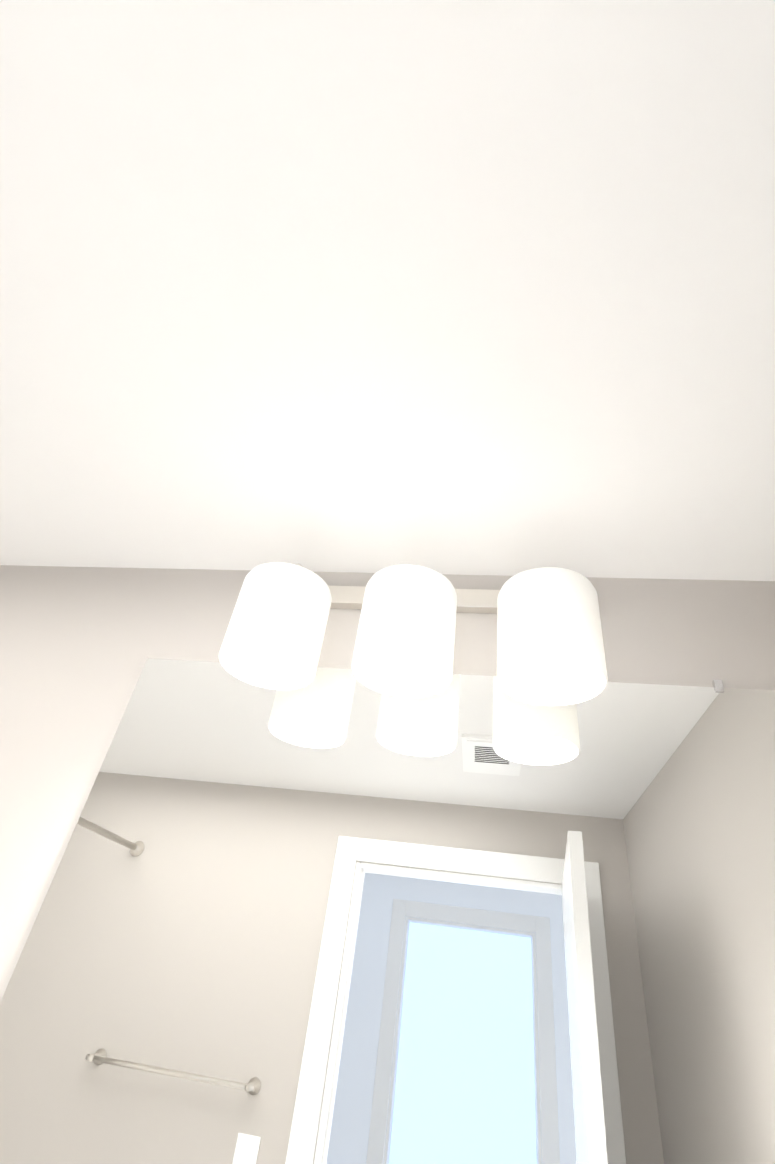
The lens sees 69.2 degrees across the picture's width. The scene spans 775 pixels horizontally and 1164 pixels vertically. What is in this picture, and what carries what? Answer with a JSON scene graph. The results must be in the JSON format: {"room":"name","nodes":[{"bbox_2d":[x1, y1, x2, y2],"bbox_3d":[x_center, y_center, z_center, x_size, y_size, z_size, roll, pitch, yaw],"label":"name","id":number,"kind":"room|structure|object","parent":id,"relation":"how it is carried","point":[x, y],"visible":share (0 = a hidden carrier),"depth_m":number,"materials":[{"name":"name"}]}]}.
{"room":"bathroom","nodes":[
{"label":"bathroom","id":0,"kind":"room"},
{"bbox_2d":[0,565,774,1001],"bbox_3d":[-0.745,0.901,0.609,2.980,2.250,0.120,1,-37,10],"label":"wall","id":1,"kind":"structure","parent":0,"point":[80,647],"depth_m":1.01,"materials":[{"name":"grey paint"}]},
{"bbox_2d":[328,586,365,608],"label":"sconce","id":2,"kind":"object","parent":1,"relation":"attached to","point":[343,597],"depth_m":1.07,"materials":[{"name":"silver metal"}]},
{"bbox_2d":[0,658,774,1163],"bbox_3d":[0.062,0.567,0.656,1.172,1.050,0.008,1,-37,10],"label":"mirror","id":3,"kind":"object","parent":1,"relation":"attached to","point":[336,916],"visible":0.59,"depth_m":0.74,"materials":[{"name":"clear glass"}]},
{"bbox_2d":[219,562,607,705],"bbox_3d":[0.032,0.075,0.873,0.572,0.157,0.150,1,-37,10],"label":"shade","id":4,"kind":"object","parent":1,"relation":"attached to","point":[550,648],"visible":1,"depth_m":0.84,"materials":[{"name":"white glass"}]},
{"bbox_2d":[455,589,499,613],"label":"sconce","id":5,"kind":"object","parent":1,"relation":"attached to","point":[468,600],"depth_m":1.03,"materials":[{"name":"silver metal"}]},
{"bbox_2d":[0,0,774,580],"bbox_3d":[-0.819,-1.786,-1.040,3.880,0.060,5.980,1,-37,10],"label":"ceiling","id":6,"kind":"structure","parent":0,"point":[446,286],"depth_m":0.67,"materials":[{"name":"white paint"}]}
]}

